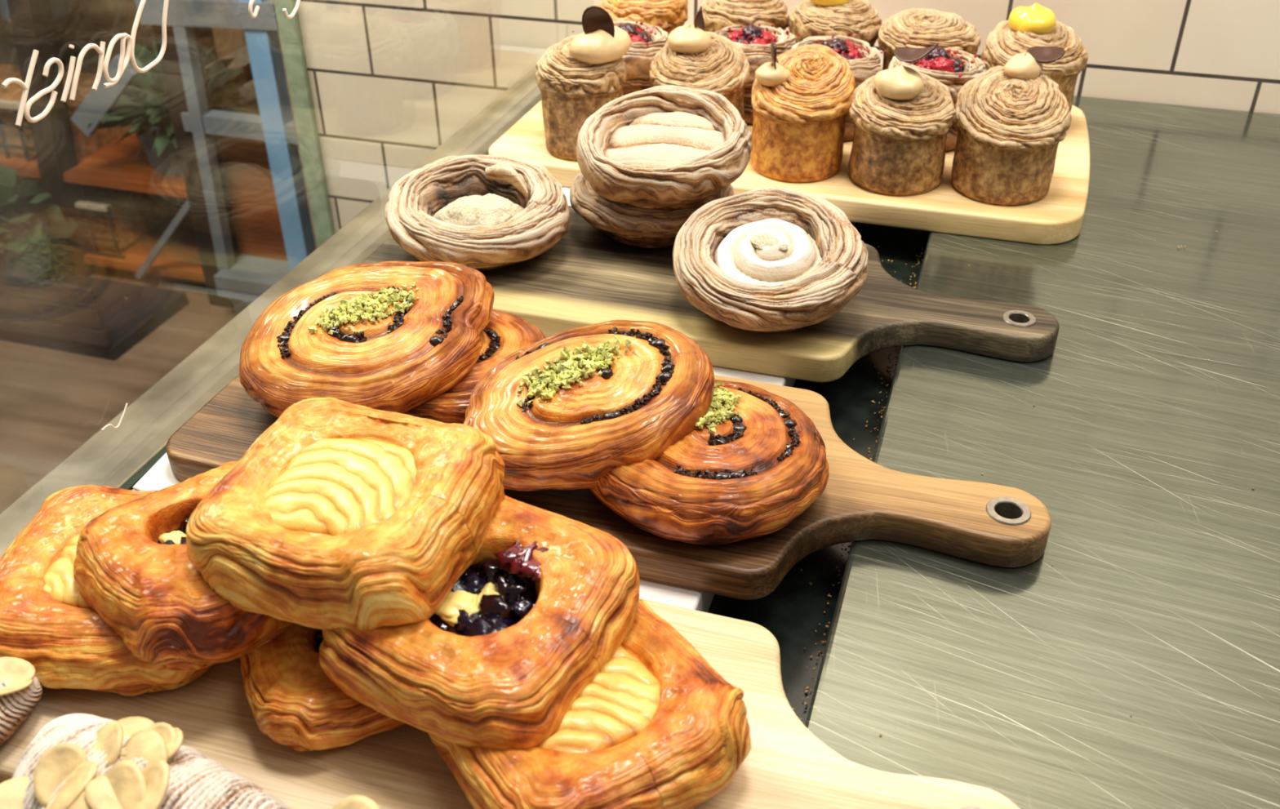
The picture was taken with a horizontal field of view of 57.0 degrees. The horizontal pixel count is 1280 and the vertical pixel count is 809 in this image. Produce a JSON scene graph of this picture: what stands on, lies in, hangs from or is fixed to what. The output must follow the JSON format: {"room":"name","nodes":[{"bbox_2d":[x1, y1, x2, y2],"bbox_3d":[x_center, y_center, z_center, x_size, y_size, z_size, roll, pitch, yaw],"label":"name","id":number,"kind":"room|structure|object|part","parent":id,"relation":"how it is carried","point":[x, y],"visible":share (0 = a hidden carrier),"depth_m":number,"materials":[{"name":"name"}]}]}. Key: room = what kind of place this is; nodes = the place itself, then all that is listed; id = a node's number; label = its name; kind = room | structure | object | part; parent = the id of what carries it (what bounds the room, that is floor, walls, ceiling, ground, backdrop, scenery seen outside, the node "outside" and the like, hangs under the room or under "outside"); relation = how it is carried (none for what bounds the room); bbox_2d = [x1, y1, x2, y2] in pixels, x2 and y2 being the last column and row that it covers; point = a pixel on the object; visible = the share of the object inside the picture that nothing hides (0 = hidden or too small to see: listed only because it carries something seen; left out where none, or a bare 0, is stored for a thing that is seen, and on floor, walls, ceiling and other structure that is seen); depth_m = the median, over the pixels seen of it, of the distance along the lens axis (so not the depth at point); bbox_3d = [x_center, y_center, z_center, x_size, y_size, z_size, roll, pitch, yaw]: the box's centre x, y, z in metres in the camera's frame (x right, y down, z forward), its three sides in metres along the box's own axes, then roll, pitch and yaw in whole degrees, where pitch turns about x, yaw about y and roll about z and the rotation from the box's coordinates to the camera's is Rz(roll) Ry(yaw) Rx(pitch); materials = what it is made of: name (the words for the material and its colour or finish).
{"room":"food shop","nodes":[
{"label":"food shop","id":0,"kind":"room"},
{"bbox_2d":[0,257,253,512],"bbox_3d":[-0.926,-0.099,2.566,5.900,0.050,4.800,10,35,15],"label":"floor","id":1,"kind":"structure","parent":0,"point":[52,402],"depth_m":2.44,"materials":[{"name":"brown wood"}]},
{"bbox_2d":[0,270,188,360],"bbox_3d":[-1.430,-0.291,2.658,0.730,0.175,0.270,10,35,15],"label":"floor mat","id":2,"kind":"object","parent":1,"relation":"on","point":[73,313],"visible":1,"depth_m":2.54,"materials":[{"name":"wood"}]},
{"bbox_2d":[0,164,81,278],"bbox_3d":[-1.465,-0.405,2.658,0.283,0.244,0.296,10,35,15],"label":"potted plant","id":3,"kind":"object","parent":2,"relation":"in","point":[28,220],"visible":0.98,"depth_m":2.66,"materials":[{"name":"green plant"}]},
{"bbox_3d":[-1.441,-0.364,2.708,0.180,0.120,0.180,10,35,15],"label":"pot","id":4,"kind":"part","parent":3,"relation":"part of","materials":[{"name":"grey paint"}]},
{"bbox_2d":[0,0,260,308],"bbox_3d":[-1.365,-0.864,2.679,1.159,1.108,0.424,10,35,15],"label":"shelf rack","id":5,"kind":"object","parent":1,"relation":"on","point":[197,242],"visible":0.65,"depth_m":2.63,"materials":[{"name":"brown wood"}]},
{"bbox_2d":[0,0,71,22],"bbox_3d":[-1.353,-0.986,2.566,0.330,0.269,0.330,10,35,15],"label":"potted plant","id":6,"kind":"object","parent":5,"relation":"on","point":[60,8],"visible":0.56,"depth_m":2.60,"materials":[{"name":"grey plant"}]},
{"bbox_3d":[-1.282,-0.751,2.511,0.214,1.108,0.060,10,35,15],"label":"post","id":7,"kind":"part","parent":5,"relation":"part of","materials":[{"name":"brown wood"}]},
{"bbox_2d":[0,63,132,161],"bbox_3d":[-1.499,-0.697,2.808,0.533,0.165,0.280,10,35,15],"label":"wooden crate","id":8,"kind":"object","parent":5,"relation":"on","point":[15,140],"visible":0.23,"depth_m":2.71,"materials":[{"name":"brown wood"}]},
{"bbox_3d":[-1.354,-0.629,2.831,0.980,0.020,0.370,10,35,15],"label":"shelf","id":9,"kind":"part","parent":5,"relation":"part of","materials":[{"name":"orange wood"}]},
{"bbox_2d":[16,175,182,258],"bbox_3d":[-1.459,-0.514,2.917,0.593,0.139,0.280,10,35,15],"label":"wooden crate","id":10,"kind":"object","parent":5,"relation":"on","point":[116,218],"visible":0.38,"depth_m":2.80,"materials":[{"name":"brown wood"}]},
{"bbox_3d":[-1.349,-0.452,2.962,0.980,0.020,0.350,10,35,15],"label":"shelf","id":11,"kind":"part","parent":5,"relation":"part of","materials":[{"name":"orange wood"}]},
{"bbox_3d":[-1.333,-0.977,2.846,1.100,1.100,0.020,10,35,15],"label":"panel","id":12,"kind":"part","parent":5,"relation":"part of","materials":[{"name":"clear glass"}]},
{"bbox_2d":[85,40,257,175],"bbox_3d":[-1.040,-0.665,2.629,0.356,0.296,0.361,-11,35,-14],"label":"potted plant","id":13,"kind":"object","parent":5,"relation":"on","point":[144,106],"visible":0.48,"depth_m":2.57,"materials":[{"name":"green plant"}]},
{"bbox_3d":[-1.034,-0.598,2.673,0.204,0.136,0.204,10,35,15],"label":"pot","id":14,"kind":"part","parent":13,"relation":"part of","materials":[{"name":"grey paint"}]},
{"bbox_3d":[-0.938,-0.694,2.420,0.100,1.102,0.060,10,35,15],"label":"post","id":15,"kind":"part","parent":5,"relation":"part of","materials":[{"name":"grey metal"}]},
{"bbox_3d":[-0.907,-0.671,2.385,0.073,0.901,0.028,10,35,15],"label":"rail","id":16,"kind":"part","parent":5,"relation":"part of","materials":[{"name":"grey metal"}]},
{"bbox_2d":[134,0,317,301],"bbox_3d":[-0.807,-0.667,2.369,0.366,0.990,0.130,10,35,15],"label":"window frame","id":17,"kind":"structure","parent":1,"relation":"on","point":[262,162],"depth_m":2.46,"materials":[{"name":"blue paint"}]},
{"bbox_3d":[-0.776,-0.273,2.625,0.300,0.050,0.130,10,35,15],"label":"sill","id":18,"kind":"part","parent":17,"relation":"part of","materials":[{"name":"grey paint"}]},
{"bbox_3d":[-0.766,-0.452,2.569,0.310,0.330,0.020,10,35,15],"label":"wood panel","id":19,"kind":"part","parent":17,"relation":"part of","materials":[{"name":"brown wood"}]},
{"bbox_2d":[197,26,257,104],"bbox_3d":[-0.851,-0.831,2.800,0.360,0.900,0.280,10,35,15],"label":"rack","id":20,"kind":"object","parent":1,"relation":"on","point":[247,91],"visible":0.09,"depth_m":2.75,"materials":[{"name":"brown wood"}]},
{"bbox_3d":[-1.023,-0.830,2.803,0.030,0.900,0.030,10,35,15],"label":"leg","id":21,"kind":"part","parent":20,"relation":"part of","materials":[{"name":"brown wood"}]},
{"bbox_2d":[0,66,929,724],"bbox_3d":[-0.078,0.349,1.038,0.477,0.901,1.318,10,35,15],"label":"countertop","id":22,"kind":"structure","parent":1,"relation":"on","point":[119,457],"depth_m":0.78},
{"bbox_2d":[0,0,300,431],"bbox_3d":[-0.253,-0.247,0.700,0.008,0.530,1.318,10,35,15],"label":"window lettering","id":23,"kind":"object","parent":22,"relation":"on","point":[24,108],"visible":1,"depth_m":0.62,"materials":[{"name":"white paint"}]},
{"bbox_3d":[-0.242,-0.038,0.838,0.005,0.031,1.318,10,35,15],"label":"rail","id":24,"kind":"part","parent":22,"relation":"part of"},
{"bbox_2d":[133,186,854,613],"bbox_3d":[-0.079,-0.009,0.792,0.338,0.030,1.312,10,35,15],"label":"serving tray","id":25,"kind":"object","parent":22,"relation":"on","point":[692,599],"visible":0.02,"depth_m":0.61,"materials":[{"name":"white paper"}]},
{"bbox_2d":[132,452,181,490],"bbox_3d":[-0.268,0.037,0.695,0.040,0.004,0.063,10,35,15],"label":"paper sheet","id":26,"kind":"object","parent":25,"relation":"on","point":[160,476],"visible":0.31,"depth_m":0.69,"materials":[{"name":"white paper"}]},
{"bbox_2d":[0,598,1019,808],"bbox_3d":[-0.082,0.140,0.526,0.496,0.021,0.178,10,35,15],"label":"serving board","id":27,"kind":"object","parent":25,"relation":"on","point":[786,766],"visible":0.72,"depth_m":0.50,"materials":[{"name":"beige wood"}]},
{"bbox_2d":[0,484,213,696],"bbox_3d":[-0.244,0.084,0.559,0.132,0.039,0.125,3,34,5],"label":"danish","id":28,"kind":"object","parent":27,"relation":"on","point":[46,622],"visible":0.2,"depth_m":0.52,"materials":[{"name":"orange food"}]},
{"bbox_2d":[72,461,297,671],"bbox_3d":[-0.193,0.071,0.541,0.111,0.047,0.110,-27,42,-34],"label":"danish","id":29,"kind":"object","parent":28,"relation":"on","point":[132,566],"visible":0.46,"depth_m":0.50,"materials":[{"name":"orange food"}]},
{"bbox_2d":[186,397,504,630],"bbox_3d":[-0.128,0.046,0.519,0.124,0.054,0.114,11,36,17],"label":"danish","id":30,"kind":"object","parent":29,"relation":"on","point":[340,513],"visible":1,"depth_m":0.49,"materials":[{"name":"food"}]},
{"bbox_2d":[240,624,408,751],"bbox_3d":[-0.127,0.108,0.529,0.101,0.030,0.098,-13,36,-18],"label":"danish pastry","id":31,"kind":"object","parent":27,"relation":"on","point":[293,702],"visible":0.16,"depth_m":0.49,"materials":[{"name":"orange food"}]},
{"bbox_2d":[428,599,751,808],"bbox_3d":[-0.023,0.129,0.487,0.115,0.040,0.116,-21,39,-28],"label":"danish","id":32,"kind":"object","parent":27,"relation":"on","point":[658,727],"visible":0.75,"depth_m":0.46,"materials":[{"name":"orange food"}]},
{"bbox_2d":[319,495,639,749],"bbox_3d":[-0.066,0.087,0.504,0.117,0.053,0.117,15,37,22],"label":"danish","id":33,"kind":"object","parent":32,"relation":"on","point":[547,599],"visible":0.9,"depth_m":0.47,"materials":[{"name":"orange food"}]},
{"bbox_2d":[165,373,1051,599],"bbox_3d":[-0.019,0.028,0.690,0.496,0.021,0.176,10,35,15],"label":"serving board","id":34,"kind":"object","parent":25,"relation":"on","point":[862,499],"visible":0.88,"depth_m":0.63,"materials":[{"name":"brown wood"}]},
{"bbox_2d":[403,309,546,424],"bbox_3d":[-0.120,-0.025,0.722,0.137,0.035,0.122,10,35,15],"label":"pastry","id":35,"kind":"object","parent":34,"relation":"on","point":[505,334],"visible":0.19,"depth_m":0.70,"materials":[{"name":"orange food"}]},
{"bbox_2d":[239,261,493,417],"bbox_3d":[-0.165,-0.039,0.707,0.149,0.052,0.137,4,34,7],"label":"pastry","id":36,"kind":"object","parent":35,"relation":"on","point":[394,336],"visible":0.99,"depth_m":0.69,"materials":[{"name":"orange food"}]},
{"bbox_2d":[462,320,715,491],"bbox_3d":[-0.030,0.000,0.648,0.142,0.061,0.107,-1,34,0],"label":"pastry","id":37,"kind":"object","parent":34,"relation":"on","point":[566,409],"visible":0.98,"depth_m":0.63,"materials":[{"name":"brown food"}]},
{"bbox_2d":[588,379,828,544],"bbox_3d":[0.035,0.024,0.638,0.131,0.045,0.126,-2,34,-2],"label":"pastry","id":38,"kind":"object","parent":34,"relation":"on","point":[755,461],"visible":0.81,"depth_m":0.60,"materials":[{"name":"brown food"}]},
{"bbox_2d":[360,205,1059,382],"bbox_3d":[0.045,-0.086,0.859,0.496,0.021,0.176,10,35,15],"label":"serving board","id":39,"kind":"object","parent":25,"relation":"on","point":[588,277],"visible":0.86,"depth_m":0.81,"materials":[{"name":"brown wood"}]},
{"bbox_2d":[384,154,569,271],"bbox_3d":[-0.121,-0.141,0.880,0.134,0.061,0.133,-10,35,-14],"label":"pastry","id":40,"kind":"object","parent":39,"relation":"on","point":[480,212],"visible":0.97,"depth_m":0.85,"materials":[{"name":"beige food"}]},
{"bbox_2d":[568,172,733,248],"bbox_3d":[0.009,-0.156,0.909,0.125,0.042,0.125,-27,42,-34],"label":"pastry","id":41,"kind":"object","parent":39,"relation":"on","point":[626,224],"visible":0.46,"depth_m":0.86,"materials":[{"name":"beige food"}]},
{"bbox_2d":[576,85,751,210],"bbox_3d":[0.017,-0.179,0.870,0.124,0.080,0.126,-10,35,-13],"label":"pastry","id":42,"kind":"object","parent":41,"relation":"on","point":[666,148],"visible":0.98,"depth_m":0.85,"materials":[{"name":"beige food"}]},
{"bbox_2d":[672,186,868,333],"bbox_3d":[0.086,-0.094,0.793,0.127,0.071,0.124,-4,34,-5],"label":"pastry","id":43,"kind":"object","parent":39,"relation":"on","point":[770,260],"visible":1,"depth_m":0.78,"materials":[{"name":"beige food"}]},
{"bbox_2d":[488,100,1089,244],"bbox_3d":[0.146,-0.247,1.098,0.516,0.020,0.290,10,35,15],"label":"serving board","id":44,"kind":"object","parent":25,"relation":"on","point":[1057,217],"visible":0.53,"depth_m":0.96,"materials":[{"name":"beige wood"}]},
{"bbox_2d":[535,5,631,160],"bbox_3d":[-0.051,-0.284,1.023,0.077,0.130,0.080,-27,42,-34],"label":"cruffin","id":45,"kind":"object","parent":44,"relation":"on","point":[577,75],"visible":0.94,"depth_m":1.00,"materials":[{"name":"beige food"}]},
{"bbox_2d":[572,20,671,95],"bbox_3d":[-0.015,-0.318,1.114,0.094,0.083,0.093,10,35,15],"label":"pastry","id":46,"kind":"object","parent":44,"relation":"on","point":[646,40],"visible":0.38,"depth_m":1.08,"materials":[{"name":"brown food"}]},
{"bbox_2d":[598,0,688,34],"bbox_3d":[0.002,-0.374,1.183,0.089,0.100,0.090,-21,39,-28],"label":"cruffin","id":47,"kind":"object","parent":44,"relation":"on","point":[671,15],"visible":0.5,"depth_m":1.14,"materials":[{"name":"food"}]},
{"bbox_2d":[649,5,750,119],"bbox_3d":[0.052,-0.294,1.047,0.089,0.115,0.089,-27,42,-34],"label":"cruffin","id":48,"kind":"object","parent":44,"relation":"on","point":[692,57],"visible":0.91,"depth_m":1.03,"materials":[{"name":"beige food"}]},
{"bbox_2d":[701,0,789,32],"bbox_3d":[0.101,-0.360,1.161,0.089,0.097,0.087,4,34,6],"label":"cruffin","id":49,"kind":"object","parent":44,"relation":"on","point":[717,15],"visible":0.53,"depth_m":1.12,"materials":[{"name":"beige food"}]},
{"bbox_2d":[714,23,818,124],"bbox_3d":[0.104,-0.312,1.101,0.090,0.083,0.097,-20,39,-26],"label":"pastry","id":50,"kind":"object","parent":44,"relation":"on","point":[754,41],"visible":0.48,"depth_m":1.08,"materials":[{"name":"food"}]},
{"bbox_2d":[751,41,855,182],"bbox_3d":[0.137,-0.251,0.987,0.087,0.108,0.086,-13,36,-18],"label":"cruffin","id":51,"kind":"object","parent":44,"relation":"on","point":[802,99],"visible":1,"depth_m":0.97,"materials":[{"name":"brown food"}]},
{"bbox_2d":[788,0,882,47],"bbox_3d":[0.186,-0.353,1.132,0.089,0.116,0.088,16,37,23],"label":"cruffin","id":52,"kind":"object","parent":44,"relation":"on","point":[809,18],"visible":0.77,"depth_m":1.10,"materials":[{"name":"beige food"}]},
{"bbox_2d":[790,31,882,140],"bbox_3d":[0.172,-0.290,1.068,0.090,0.083,0.108,4,34,6],"label":"pastry","id":53,"kind":"object","parent":44,"relation":"on","point":[864,60],"visible":0.23,"depth_m":1.04,"materials":[{"name":"food"}]},
{"bbox_2d":[848,42,955,195],"bbox_3d":[0.214,-0.240,0.962,0.087,0.118,0.087,-29,43,-35],"label":"cruffin","id":54,"kind":"object","parent":44,"relation":"on","point":[902,116],"visible":1,"depth_m":0.94,"materials":[{"name":"beige food"}]},
{"bbox_2d":[877,8,981,70],"bbox_3d":[0.269,-0.321,1.108,0.095,0.093,0.092,-23,40,-30],"label":"cruffin","id":55,"kind":"object","parent":44,"relation":"on","point":[918,27],"visible":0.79,"depth_m":1.07,"materials":[{"name":"beige food"}]},
{"bbox_2d":[880,41,986,151],"bbox_3d":[0.259,-0.275,1.045,0.094,0.083,0.087,-27,42,-34],"label":"pastry","id":56,"kind":"object","parent":44,"relation":"on","point":[953,68],"visible":0.39,"depth_m":1.02,"materials":[{"name":"food"}]},
{"bbox_2d":[951,46,1071,205],"bbox_3d":[0.296,-0.225,0.948,0.094,0.107,0.093,-2,34,-2],"label":"cruffin","id":57,"kind":"object","parent":44,"relation":"on","point":[1011,119],"visible":1,"depth_m":0.93,"materials":[{"name":"beige food"}]},
{"bbox_2d":[980,2,1088,111],"bbox_3d":[0.352,-0.306,1.065,0.085,0.110,0.093,-16,37,-21],"label":"cruffin","id":58,"kind":"object","parent":44,"relation":"on","point":[1036,24],"visible":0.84,"depth_m":1.03,"materials":[{"name":"beige food"}]},
{"bbox_3d":[-0.135,0.235,0.385,0.496,0.021,0.170,10,35,15],"label":"serving board","id":59,"kind":"object","parent":25,"relation":"on","visible":0},
{"bbox_2d":[0,656,43,746],"bbox_3d":[-0.297,0.139,0.489,0.095,0.037,0.046,-15,36,-20],"label":"croissant","id":60,"kind":"object","parent":59,"relation":"on","point":[20,691],"visible":1,"depth_m":0.50,"materials":[{"name":"beige food"}]},
{"bbox_2d":[0,713,290,808],"bbox_3d":[-0.191,0.155,0.439,0.128,0.061,0.075,15,37,21],"label":"croissant","id":61,"kind":"object","parent":59,"relation":"on","point":[75,761],"visible":1,"depth_m":0.43,"materials":[{"name":"beige food"}]},
{"bbox_2d":[332,795,379,808],"bbox_3d":[-0.095,0.180,0.399,0.092,0.066,0.076,15,37,21],"label":"croissant","id":62,"kind":"object","parent":59,"relation":"on","point":[354,802],"visible":1,"depth_m":0.41,"materials":[{"name":"beige food"}]},
{"bbox_2d":[779,245,924,725],"bbox_3d":[0.110,0.044,0.730,0.062,0.009,0.668,10,35,15],"label":"crumbs","id":63,"kind":"object","parent":22,"relation":"on","point":[887,366],"visible":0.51,"depth_m":0.67,"materials":[{"name":"brown food"}]},
{"bbox_2d":[804,95,1279,808],"bbox_3d":[0.624,0.468,0.852,0.991,0.900,1.318,10,35,15],"label":"countertop","id":64,"kind":"structure","parent":1,"relation":"on","point":[1157,604],"depth_m":0.66,"materials":[{"name":"grey metal"}]},
{"bbox_2d":[879,231,1254,736],"bbox_3d":[0.346,0.025,0.707,0.366,0.003,0.633,10,35,15],"label":"crumbs","id":65,"kind":"object","parent":64,"relation":"on","point":[1253,488],"visible":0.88,"depth_m":0.69,"materials":[{"name":"brown food"}]},
{"bbox_2d":[295,0,1279,233],"bbox_3d":[0.658,-0.510,1.050,2.242,2.300,0.060,10,35,15],"label":"wall","id":66,"kind":"structure","parent":0,"point":[391,81],"depth_m":1.38,"materials":[{"name":"beige tile"}]},
{"bbox_2d":[273,0,334,247],"bbox_3d":[-0.425,-0.692,1.337,0.025,2.300,0.073,10,35,15],"label":"trim","id":67,"kind":"structure","parent":66,"relation":"attached to","point":[290,32],"depth_m":1.51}
]}

